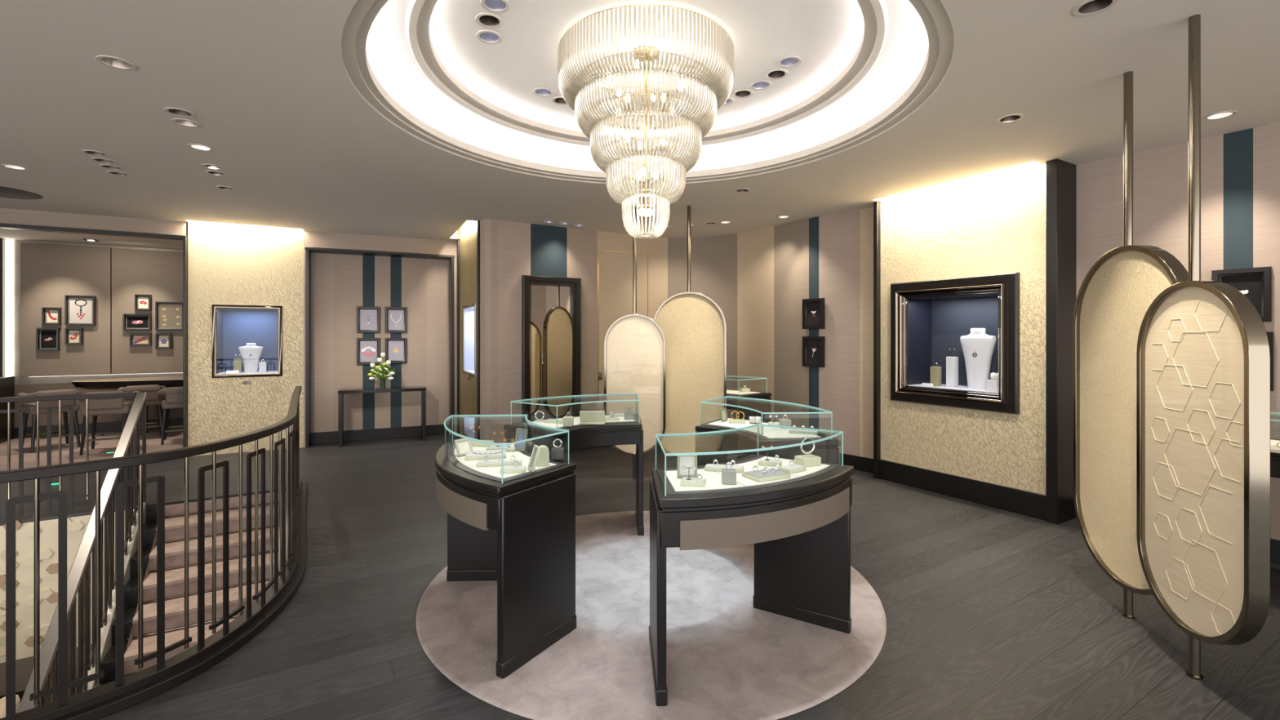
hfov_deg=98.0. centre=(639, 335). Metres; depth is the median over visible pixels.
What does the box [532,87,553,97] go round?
recessed light
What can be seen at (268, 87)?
ceiling
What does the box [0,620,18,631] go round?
floor
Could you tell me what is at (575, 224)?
recessed light
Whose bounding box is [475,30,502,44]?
recessed light
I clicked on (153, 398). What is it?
bar stool
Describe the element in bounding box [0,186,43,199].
ceiling
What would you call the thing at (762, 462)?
tray
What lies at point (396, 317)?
print
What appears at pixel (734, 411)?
bangle
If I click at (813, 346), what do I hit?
print
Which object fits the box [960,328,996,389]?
bust
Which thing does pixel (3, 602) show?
floor
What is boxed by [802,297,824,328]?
framed picture
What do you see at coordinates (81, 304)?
artwork
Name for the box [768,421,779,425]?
tray
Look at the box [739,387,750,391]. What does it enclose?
block
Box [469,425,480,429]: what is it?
stand
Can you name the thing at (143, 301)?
print
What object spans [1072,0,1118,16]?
recessed light
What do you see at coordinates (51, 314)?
artwork
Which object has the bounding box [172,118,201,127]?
recessed light
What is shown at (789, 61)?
recessed light
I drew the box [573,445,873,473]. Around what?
baseboard
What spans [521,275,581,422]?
mirror
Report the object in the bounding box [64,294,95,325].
framed picture
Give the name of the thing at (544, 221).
recessed light
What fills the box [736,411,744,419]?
bangle
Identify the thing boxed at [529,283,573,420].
mirror glass
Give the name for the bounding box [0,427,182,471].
floor
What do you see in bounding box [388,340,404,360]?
print
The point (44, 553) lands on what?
wall decoration
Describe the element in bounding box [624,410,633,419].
block
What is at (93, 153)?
recessed light
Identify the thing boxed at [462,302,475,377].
display niche
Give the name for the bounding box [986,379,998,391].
pedestal
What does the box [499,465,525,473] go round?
tray
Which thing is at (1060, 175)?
trim
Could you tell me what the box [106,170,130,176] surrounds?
recessed light
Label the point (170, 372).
chair rail
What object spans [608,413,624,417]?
tray
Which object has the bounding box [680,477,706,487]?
tray
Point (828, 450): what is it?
display case
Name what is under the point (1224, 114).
recessed light
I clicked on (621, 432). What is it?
display case
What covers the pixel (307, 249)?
trim
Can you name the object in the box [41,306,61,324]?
framed picture
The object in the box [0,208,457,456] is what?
wall
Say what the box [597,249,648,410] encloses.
door
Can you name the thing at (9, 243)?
wall light
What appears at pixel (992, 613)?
floor
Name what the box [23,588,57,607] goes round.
wall decoration
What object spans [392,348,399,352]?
artwork
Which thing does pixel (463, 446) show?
framed display
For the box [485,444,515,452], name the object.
tray
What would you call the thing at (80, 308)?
print
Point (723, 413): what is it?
framed display
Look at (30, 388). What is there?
wall
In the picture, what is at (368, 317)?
print
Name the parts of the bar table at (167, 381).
table leg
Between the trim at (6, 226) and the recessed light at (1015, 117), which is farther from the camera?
the trim at (6, 226)
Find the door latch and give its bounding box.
[598,373,602,379]
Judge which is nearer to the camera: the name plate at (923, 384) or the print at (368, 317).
the name plate at (923, 384)
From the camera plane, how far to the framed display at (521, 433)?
3.43 m
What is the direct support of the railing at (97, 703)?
on the floor at (992, 613)
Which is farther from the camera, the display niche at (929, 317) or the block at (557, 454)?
the display niche at (929, 317)
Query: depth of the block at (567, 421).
4.35 m
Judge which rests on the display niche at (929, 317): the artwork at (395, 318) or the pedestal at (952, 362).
the pedestal at (952, 362)
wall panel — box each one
[20,242,111,376]
[111,248,182,373]
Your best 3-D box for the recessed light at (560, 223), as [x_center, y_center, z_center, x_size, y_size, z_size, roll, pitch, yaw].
[-1.036,-1.593,7.632,0.168,0.115,0.168,0,0,0]
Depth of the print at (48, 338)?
9.08 m
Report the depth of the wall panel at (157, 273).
9.70 m
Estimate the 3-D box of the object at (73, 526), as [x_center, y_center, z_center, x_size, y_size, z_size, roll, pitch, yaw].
[-5.258,1.745,5.129,0.201,0.133,0.018,0,0,-31]
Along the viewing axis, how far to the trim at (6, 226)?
7.49 m
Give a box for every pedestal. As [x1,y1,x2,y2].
[233,358,241,373]
[258,362,266,372]
[929,366,941,386]
[946,356,958,386]
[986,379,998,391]
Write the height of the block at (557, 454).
0.060 m
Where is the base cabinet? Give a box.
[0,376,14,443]
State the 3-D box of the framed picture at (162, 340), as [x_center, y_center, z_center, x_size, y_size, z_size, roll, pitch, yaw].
[-8.400,0.101,9.810,0.213,0.272,0.070,0,0,-31]
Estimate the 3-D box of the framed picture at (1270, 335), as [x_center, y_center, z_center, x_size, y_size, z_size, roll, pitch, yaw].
[4.504,0.188,4.164,0.040,0.429,0.314,0,0,-34]
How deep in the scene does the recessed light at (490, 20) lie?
3.48 m
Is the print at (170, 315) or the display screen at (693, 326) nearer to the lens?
the display screen at (693, 326)
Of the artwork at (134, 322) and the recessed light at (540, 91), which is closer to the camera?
the recessed light at (540, 91)
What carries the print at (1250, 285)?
attached to the framed picture at (1255, 283)
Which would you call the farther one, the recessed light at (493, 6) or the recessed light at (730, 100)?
the recessed light at (730, 100)
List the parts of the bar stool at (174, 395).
leg, leg, seat, backrest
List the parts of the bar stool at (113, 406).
leg, leg, backrest, seat, leg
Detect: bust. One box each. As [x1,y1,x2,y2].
[238,342,263,372]
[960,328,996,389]
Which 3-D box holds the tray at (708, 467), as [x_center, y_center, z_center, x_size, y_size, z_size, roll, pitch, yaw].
[0.445,0.701,2.940,0.200,0.022,0.085,0,0,14]
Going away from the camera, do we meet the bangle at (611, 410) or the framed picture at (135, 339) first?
the bangle at (611, 410)
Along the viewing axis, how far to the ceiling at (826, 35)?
3.71 m
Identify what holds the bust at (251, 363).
on the display niche at (233, 326)
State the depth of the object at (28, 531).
4.98 m
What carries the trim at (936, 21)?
attached to the ceiling at (903, 55)
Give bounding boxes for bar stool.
[16,389,81,453]
[78,391,140,455]
[116,384,166,435]
[157,386,182,444]
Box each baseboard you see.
[13,417,182,438]
[311,423,449,444]
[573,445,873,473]
[879,459,1045,520]
[1075,511,1279,564]
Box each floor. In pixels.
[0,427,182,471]
[0,434,1279,719]
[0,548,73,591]
[0,600,17,616]
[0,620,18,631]
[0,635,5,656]
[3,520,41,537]
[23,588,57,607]
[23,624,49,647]
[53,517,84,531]
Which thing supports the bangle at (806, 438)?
on the block at (806, 460)
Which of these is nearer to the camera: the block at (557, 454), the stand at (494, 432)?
the block at (557, 454)
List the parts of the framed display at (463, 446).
panel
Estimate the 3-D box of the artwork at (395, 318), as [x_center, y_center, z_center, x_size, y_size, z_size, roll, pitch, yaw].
[-3.922,-0.244,8.949,0.166,0.209,0.015,0,0,-25]
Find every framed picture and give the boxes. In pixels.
[35,328,60,351]
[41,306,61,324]
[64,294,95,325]
[64,328,83,345]
[123,313,151,330]
[129,333,151,346]
[134,293,151,311]
[155,301,182,330]
[155,333,171,348]
[356,306,380,333]
[356,337,380,364]
[385,306,407,333]
[385,337,407,363]
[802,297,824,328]
[802,336,824,367]
[1211,266,1271,321]
[1266,331,1274,391]
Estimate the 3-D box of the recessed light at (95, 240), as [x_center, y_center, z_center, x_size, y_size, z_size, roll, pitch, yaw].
[-8.848,-1.534,8.968,0.160,0.013,0.160,0,0,-31]
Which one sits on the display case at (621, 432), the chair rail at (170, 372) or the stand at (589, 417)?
the stand at (589, 417)
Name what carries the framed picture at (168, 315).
attached to the wall panel at (157, 273)
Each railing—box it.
[0,386,306,719]
[0,391,137,516]
[16,391,146,713]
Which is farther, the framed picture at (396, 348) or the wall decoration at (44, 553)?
the framed picture at (396, 348)
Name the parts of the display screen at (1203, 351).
panel, frame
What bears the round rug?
on the floor at (992, 613)
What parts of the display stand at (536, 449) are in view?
panel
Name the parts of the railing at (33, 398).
rod, frame, rod, frame, rod, handrail, rod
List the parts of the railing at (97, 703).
frame, rod, rod, frame, rod, handrail, rod, frame, rod, rod, frame, rod, rod, frame, rod, rod, frame, rod, rod, rod, rod, rod, rod, rod, rod, rod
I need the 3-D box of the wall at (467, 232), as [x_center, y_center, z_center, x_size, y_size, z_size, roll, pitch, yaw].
[-2.565,-0.075,8.280,0.830,3.450,1.640,0,0,0]
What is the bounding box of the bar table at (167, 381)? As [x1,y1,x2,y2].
[71,376,182,435]
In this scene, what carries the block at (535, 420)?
on the display case at (621, 432)
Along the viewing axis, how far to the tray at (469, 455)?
3.21 m
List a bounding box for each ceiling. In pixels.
[0,0,1279,249]
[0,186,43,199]
[365,0,928,171]
[428,0,864,136]
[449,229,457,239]
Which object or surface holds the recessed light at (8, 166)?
in the ceiling at (268, 87)
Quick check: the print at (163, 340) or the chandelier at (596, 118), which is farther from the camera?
the print at (163, 340)
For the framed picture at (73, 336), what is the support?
attached to the wall panel at (49, 273)
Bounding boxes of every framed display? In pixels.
[453,438,473,456]
[514,427,528,451]
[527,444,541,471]
[720,408,728,422]
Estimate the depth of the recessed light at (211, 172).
5.30 m
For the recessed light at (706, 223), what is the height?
0.115 m
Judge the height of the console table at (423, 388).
0.830 m
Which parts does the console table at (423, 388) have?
leg, leg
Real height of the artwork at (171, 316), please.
0.336 m
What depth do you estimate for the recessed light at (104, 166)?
5.11 m
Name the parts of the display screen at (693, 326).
panel, frame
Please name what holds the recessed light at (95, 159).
in the ceiling at (268, 87)
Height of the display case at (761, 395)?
1.108 m
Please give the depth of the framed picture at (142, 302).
9.68 m
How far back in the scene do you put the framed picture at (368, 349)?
8.78 m
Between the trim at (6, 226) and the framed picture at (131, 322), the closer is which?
the trim at (6, 226)
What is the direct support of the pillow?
on the pedestal at (992, 384)
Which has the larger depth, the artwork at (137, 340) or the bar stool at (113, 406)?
the artwork at (137, 340)
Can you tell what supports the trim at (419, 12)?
attached to the ceiling at (826, 35)
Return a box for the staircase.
[83,491,282,691]
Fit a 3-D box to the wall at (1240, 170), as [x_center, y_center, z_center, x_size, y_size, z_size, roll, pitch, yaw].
[4.723,0.055,3.878,0.001,3.190,3.134,0,0,-34]
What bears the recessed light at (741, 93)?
in the ceiling at (826, 35)
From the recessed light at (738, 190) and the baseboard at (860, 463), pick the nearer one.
the recessed light at (738, 190)
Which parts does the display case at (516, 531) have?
fabric panel, panel, glass, panel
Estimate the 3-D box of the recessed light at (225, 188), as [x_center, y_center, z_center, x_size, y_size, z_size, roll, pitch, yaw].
[-4.324,-1.593,5.807,0.168,0.115,0.168,0,0,0]
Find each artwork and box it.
[44,337,53,341]
[47,310,57,319]
[70,333,78,339]
[75,298,87,319]
[132,320,142,324]
[133,336,147,343]
[162,307,180,326]
[361,346,375,355]
[390,313,401,326]
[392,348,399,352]
[1239,289,1248,294]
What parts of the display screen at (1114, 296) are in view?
panel, frame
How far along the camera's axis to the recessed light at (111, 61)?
3.17 m
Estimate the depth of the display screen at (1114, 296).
3.35 m
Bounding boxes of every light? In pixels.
[0,164,28,169]
[5,240,13,376]
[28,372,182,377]
[81,149,109,156]
[82,238,99,241]
[90,157,116,164]
[95,55,136,70]
[98,164,123,169]
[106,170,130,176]
[164,107,195,117]
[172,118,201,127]
[187,143,213,151]
[200,164,223,169]
[204,170,226,176]
[215,186,235,190]
[475,12,503,28]
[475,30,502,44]
[480,0,510,13]
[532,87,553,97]
[542,220,555,222]
[551,96,567,105]
[558,222,570,224]
[573,223,585,226]
[705,222,716,224]
[719,221,731,223]
[723,97,733,105]
[732,88,753,97]
[734,188,750,192]
[749,80,771,90]
[764,68,788,79]
[777,55,801,67]
[777,215,790,217]
[995,113,1024,123]
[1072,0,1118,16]
[1203,110,1237,120]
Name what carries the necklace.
on the tray at (469, 455)
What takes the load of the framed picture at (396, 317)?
attached to the wall at (340, 282)
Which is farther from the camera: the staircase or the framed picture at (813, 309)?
the framed picture at (813, 309)
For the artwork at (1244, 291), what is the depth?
4.16 m
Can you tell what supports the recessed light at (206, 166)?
in the ceiling at (268, 87)
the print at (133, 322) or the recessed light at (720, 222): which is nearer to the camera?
the recessed light at (720, 222)
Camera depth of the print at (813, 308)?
7.24 m
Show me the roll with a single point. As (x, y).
(750, 417)
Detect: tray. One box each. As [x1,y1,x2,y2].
[464,449,506,460]
[476,459,522,466]
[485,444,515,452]
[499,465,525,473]
[543,418,563,423]
[604,417,619,421]
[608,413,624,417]
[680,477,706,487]
[704,463,743,473]
[742,468,791,482]
[758,457,782,466]
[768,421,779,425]
[777,463,806,474]
[788,428,817,434]
[1270,445,1279,453]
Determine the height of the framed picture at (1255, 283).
0.399 m
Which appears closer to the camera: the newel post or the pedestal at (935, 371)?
the newel post
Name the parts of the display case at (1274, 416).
glass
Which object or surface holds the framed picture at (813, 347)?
attached to the wall at (760, 279)
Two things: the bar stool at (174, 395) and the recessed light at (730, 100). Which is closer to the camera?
the recessed light at (730, 100)
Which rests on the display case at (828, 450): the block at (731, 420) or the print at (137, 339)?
the block at (731, 420)
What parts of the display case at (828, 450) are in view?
panel, glass, panel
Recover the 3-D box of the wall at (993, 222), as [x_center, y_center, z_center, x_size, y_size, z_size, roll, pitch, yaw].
[3.210,-0.075,5.695,0.001,3.450,1.730,0,0,-31]
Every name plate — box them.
[226,370,239,373]
[922,382,933,386]
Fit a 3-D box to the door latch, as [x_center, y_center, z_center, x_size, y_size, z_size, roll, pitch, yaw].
[-0.585,0.601,8.205,0.050,0.100,0.020,0,0,-31]
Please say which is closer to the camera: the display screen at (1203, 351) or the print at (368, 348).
the display screen at (1203, 351)
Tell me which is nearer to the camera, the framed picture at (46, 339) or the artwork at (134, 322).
the framed picture at (46, 339)
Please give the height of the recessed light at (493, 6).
0.115 m
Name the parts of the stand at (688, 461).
panel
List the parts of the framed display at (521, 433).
panel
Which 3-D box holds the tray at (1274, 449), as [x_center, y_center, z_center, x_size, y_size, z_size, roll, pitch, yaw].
[3.930,0.701,3.420,0.180,0.022,0.100,0,0,-29]
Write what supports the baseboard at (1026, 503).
attached to the wall at (993, 222)
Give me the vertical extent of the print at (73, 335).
0.225 m
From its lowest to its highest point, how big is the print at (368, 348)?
0.338 m
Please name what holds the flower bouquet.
in the glass vase
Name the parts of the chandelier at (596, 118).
glass rod, glass rod, glass rod, glass rod, glass rod, glass rod, glass rod, glass rod, glass rod, glass rod, glass rod, glass rod, glass rod, glass rod, glass rod, glass rod, glass rod, glass rod, glass rod, glass rod, glass rod, glass rod, glass rod, glass rod, glass rod, glass rod, glass rod, glass rod, glass rod, glass rod, glass rod, glass rod, glass rod, glass rod, glass rod, glass rod, glass rod, glass rod, glass rod, glass rod, glass rod, glass rod, glass rod, glass rod, glass rod, glass rod, glass rod, glass rod, glass rod, glass rod, glass rod, glass rod, glass rod, glass rod, glass rod, glass rod, glass rod, glass rod, glass rod, glass rod, glass rod, glass rod, glass rod, glass rod, glass rod, glass rod, glass rod, glass rod, glass rod, glass rod, glass rod, glass rod, glass rod, glass rod, glass rod, glass rod, glass rod, glass rod, glass rod, glass rod, glass rod, glass rod, glass rod, glass rod, glass rod, glass rod, glass rod, glass rod, glass rod, glass rod, glass rod, glass rod, glass rod, glass rod, glass rod, glass rod, glass rod, glass rod, glass rod, glass rod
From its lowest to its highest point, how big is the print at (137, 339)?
0.160 m
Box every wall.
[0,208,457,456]
[0,238,182,427]
[0,509,133,706]
[457,220,476,440]
[480,207,873,458]
[879,161,1045,494]
[1075,122,1279,540]
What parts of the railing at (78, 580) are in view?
rod, frame, rod, rod, rod, frame, rod, frame, rod, rod, frame, rod, frame, rod, rod, frame, rod, rod, frame, rod, rod, frame, rod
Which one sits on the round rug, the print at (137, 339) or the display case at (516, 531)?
the display case at (516, 531)
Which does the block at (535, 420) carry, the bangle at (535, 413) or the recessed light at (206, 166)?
the bangle at (535, 413)
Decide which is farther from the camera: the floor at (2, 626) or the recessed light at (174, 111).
the floor at (2, 626)
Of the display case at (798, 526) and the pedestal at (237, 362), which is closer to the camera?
the display case at (798, 526)
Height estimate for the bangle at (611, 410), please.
0.068 m
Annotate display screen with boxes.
[604,207,666,479]
[653,205,726,457]
[1073,71,1187,619]
[1136,13,1270,680]
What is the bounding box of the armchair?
[0,694,20,718]
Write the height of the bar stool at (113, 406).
0.867 m
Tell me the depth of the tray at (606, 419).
4.64 m
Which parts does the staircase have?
carpet rod, carpet rod, carpet rod, carpet rod, carpet rod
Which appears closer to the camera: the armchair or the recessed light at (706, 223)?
the armchair
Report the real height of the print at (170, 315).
0.447 m
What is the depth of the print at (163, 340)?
9.83 m
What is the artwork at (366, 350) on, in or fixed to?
attached to the framed picture at (368, 349)
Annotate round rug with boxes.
[416,511,886,719]
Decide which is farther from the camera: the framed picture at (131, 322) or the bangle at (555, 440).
the framed picture at (131, 322)
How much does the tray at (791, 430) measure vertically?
0.022 m
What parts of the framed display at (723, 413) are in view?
panel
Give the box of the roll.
[749,416,760,422]
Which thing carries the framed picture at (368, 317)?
attached to the wall at (340, 282)
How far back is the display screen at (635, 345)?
6.41 m
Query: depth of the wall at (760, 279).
7.57 m
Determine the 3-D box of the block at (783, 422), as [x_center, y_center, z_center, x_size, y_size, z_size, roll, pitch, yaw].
[1.120,0.680,4.290,0.075,0.065,0.075,0,0,0]
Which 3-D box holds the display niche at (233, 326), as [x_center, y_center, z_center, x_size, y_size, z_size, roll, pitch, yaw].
[-5.638,0.081,8.054,0.820,1.014,0.425,0,0,-27]
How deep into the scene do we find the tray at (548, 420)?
4.52 m
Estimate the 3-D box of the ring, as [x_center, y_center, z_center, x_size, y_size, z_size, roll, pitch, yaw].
[0.430,0.631,2.690,0.030,0.038,0.009,0,0,0]
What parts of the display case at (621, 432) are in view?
panel, glass, panel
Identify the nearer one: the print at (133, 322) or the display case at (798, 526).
the display case at (798, 526)
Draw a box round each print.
[40,330,56,348]
[46,310,57,322]
[69,297,92,323]
[69,330,79,342]
[127,315,147,328]
[133,335,147,343]
[138,297,147,308]
[159,304,182,328]
[159,335,168,346]
[360,309,377,329]
[360,340,377,362]
[388,309,404,329]
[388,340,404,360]
[807,302,819,324]
[807,340,819,362]
[1222,274,1261,315]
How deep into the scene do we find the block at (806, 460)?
3.04 m
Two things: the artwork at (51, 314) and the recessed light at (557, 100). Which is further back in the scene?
the artwork at (51, 314)
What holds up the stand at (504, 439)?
on the tray at (512, 449)
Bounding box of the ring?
[725,462,732,470]
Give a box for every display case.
[435,413,576,678]
[503,393,644,535]
[648,423,853,706]
[695,395,840,466]
[726,375,771,459]
[1270,412,1279,478]
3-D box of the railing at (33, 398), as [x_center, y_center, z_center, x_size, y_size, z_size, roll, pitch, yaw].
[-6.277,1.085,4.522,3.299,1.070,0.055,0,0,-31]
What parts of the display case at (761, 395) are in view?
glass, panel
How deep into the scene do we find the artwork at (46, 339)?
9.08 m
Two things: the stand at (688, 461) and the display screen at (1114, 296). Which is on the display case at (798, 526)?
the stand at (688, 461)
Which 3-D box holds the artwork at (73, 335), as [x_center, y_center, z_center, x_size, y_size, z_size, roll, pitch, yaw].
[-9.390,0.016,9.233,0.096,0.107,0.008,0,0,-31]
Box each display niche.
[212,304,282,377]
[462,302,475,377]
[890,272,1019,414]
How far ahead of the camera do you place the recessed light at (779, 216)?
7.25 m
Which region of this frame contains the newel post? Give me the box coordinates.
[133,394,146,504]
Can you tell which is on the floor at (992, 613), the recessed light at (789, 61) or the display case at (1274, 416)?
the display case at (1274, 416)
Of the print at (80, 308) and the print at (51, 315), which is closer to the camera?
the print at (51, 315)
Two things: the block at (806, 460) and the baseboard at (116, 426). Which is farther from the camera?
the baseboard at (116, 426)
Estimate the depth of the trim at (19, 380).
9.04 m
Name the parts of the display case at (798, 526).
panel, glass, fabric panel, panel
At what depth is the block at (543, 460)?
3.03 m
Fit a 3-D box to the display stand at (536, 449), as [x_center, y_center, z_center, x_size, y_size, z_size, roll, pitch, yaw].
[-0.558,0.646,2.935,0.051,0.127,0.075,0,0,-30]
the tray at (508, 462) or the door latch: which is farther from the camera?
the door latch
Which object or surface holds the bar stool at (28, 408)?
on the floor at (174, 440)
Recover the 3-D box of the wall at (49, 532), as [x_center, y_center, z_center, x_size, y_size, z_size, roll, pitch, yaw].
[-6.969,2.655,4.102,4.878,1.950,0.001,0,0,-31]
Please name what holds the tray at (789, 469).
on the display case at (798, 526)
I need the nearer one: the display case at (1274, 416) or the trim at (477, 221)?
the display case at (1274, 416)
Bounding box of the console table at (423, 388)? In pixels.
[337,386,426,446]
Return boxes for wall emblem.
[242,380,252,384]
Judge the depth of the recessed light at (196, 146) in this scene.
4.58 m
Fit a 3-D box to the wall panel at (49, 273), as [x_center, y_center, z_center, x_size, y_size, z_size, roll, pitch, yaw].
[-9.491,-0.415,9.220,1.073,2.150,0.050,0,0,-31]
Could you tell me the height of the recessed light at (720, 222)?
0.115 m
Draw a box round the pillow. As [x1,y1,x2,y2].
[990,372,998,379]
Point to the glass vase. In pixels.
(383, 380)
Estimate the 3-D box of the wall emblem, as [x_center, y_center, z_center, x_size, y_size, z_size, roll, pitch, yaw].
[-5.561,0.668,7.873,0.120,0.056,0.008,0,0,-27]
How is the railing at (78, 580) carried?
on the staircase
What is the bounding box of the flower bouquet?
[368,352,396,380]
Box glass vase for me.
[377,377,388,387]
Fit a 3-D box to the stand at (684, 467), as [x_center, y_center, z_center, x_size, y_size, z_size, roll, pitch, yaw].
[0.236,0.657,2.670,0.071,0.067,0.024,0,0,0]
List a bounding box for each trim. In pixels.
[0,223,187,447]
[0,488,282,525]
[5,239,182,384]
[304,246,454,448]
[341,0,954,184]
[404,0,888,146]
[457,220,479,439]
[873,159,1075,524]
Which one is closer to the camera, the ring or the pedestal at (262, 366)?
the ring
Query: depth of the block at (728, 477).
2.66 m
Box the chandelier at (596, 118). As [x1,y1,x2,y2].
[557,4,733,239]
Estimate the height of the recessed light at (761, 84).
0.115 m
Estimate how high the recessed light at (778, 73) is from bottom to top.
0.115 m
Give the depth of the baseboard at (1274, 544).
4.03 m
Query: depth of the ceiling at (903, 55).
4.46 m
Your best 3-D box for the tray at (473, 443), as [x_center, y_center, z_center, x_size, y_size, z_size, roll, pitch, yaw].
[-1.020,0.695,3.580,0.150,0.035,0.050,0,0,6]
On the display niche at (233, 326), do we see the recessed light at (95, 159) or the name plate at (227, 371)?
the name plate at (227, 371)
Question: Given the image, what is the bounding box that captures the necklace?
[472,450,502,454]
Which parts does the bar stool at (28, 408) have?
leg, leg, seat, backrest, leg, leg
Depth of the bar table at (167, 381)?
8.99 m
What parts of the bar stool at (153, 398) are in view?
leg, backrest, seat, leg, leg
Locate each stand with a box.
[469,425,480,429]
[493,431,503,446]
[503,438,514,447]
[579,410,604,424]
[676,455,697,477]
[681,465,696,479]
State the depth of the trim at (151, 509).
5.43 m
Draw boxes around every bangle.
[534,410,544,420]
[552,439,562,448]
[609,409,614,417]
[730,410,739,419]
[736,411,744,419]
[800,437,814,453]
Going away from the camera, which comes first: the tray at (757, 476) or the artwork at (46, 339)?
the tray at (757, 476)
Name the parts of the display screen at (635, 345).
panel, frame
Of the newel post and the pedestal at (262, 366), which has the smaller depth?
the newel post
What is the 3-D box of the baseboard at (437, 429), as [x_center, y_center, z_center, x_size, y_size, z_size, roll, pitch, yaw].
[-4.089,1.565,8.873,1.999,0.170,0.020,0,0,-25]
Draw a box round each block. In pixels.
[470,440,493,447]
[534,419,544,422]
[536,444,549,466]
[551,447,564,460]
[563,416,573,426]
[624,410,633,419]
[721,468,736,484]
[728,418,745,423]
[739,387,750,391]
[779,418,791,428]
[794,453,821,466]

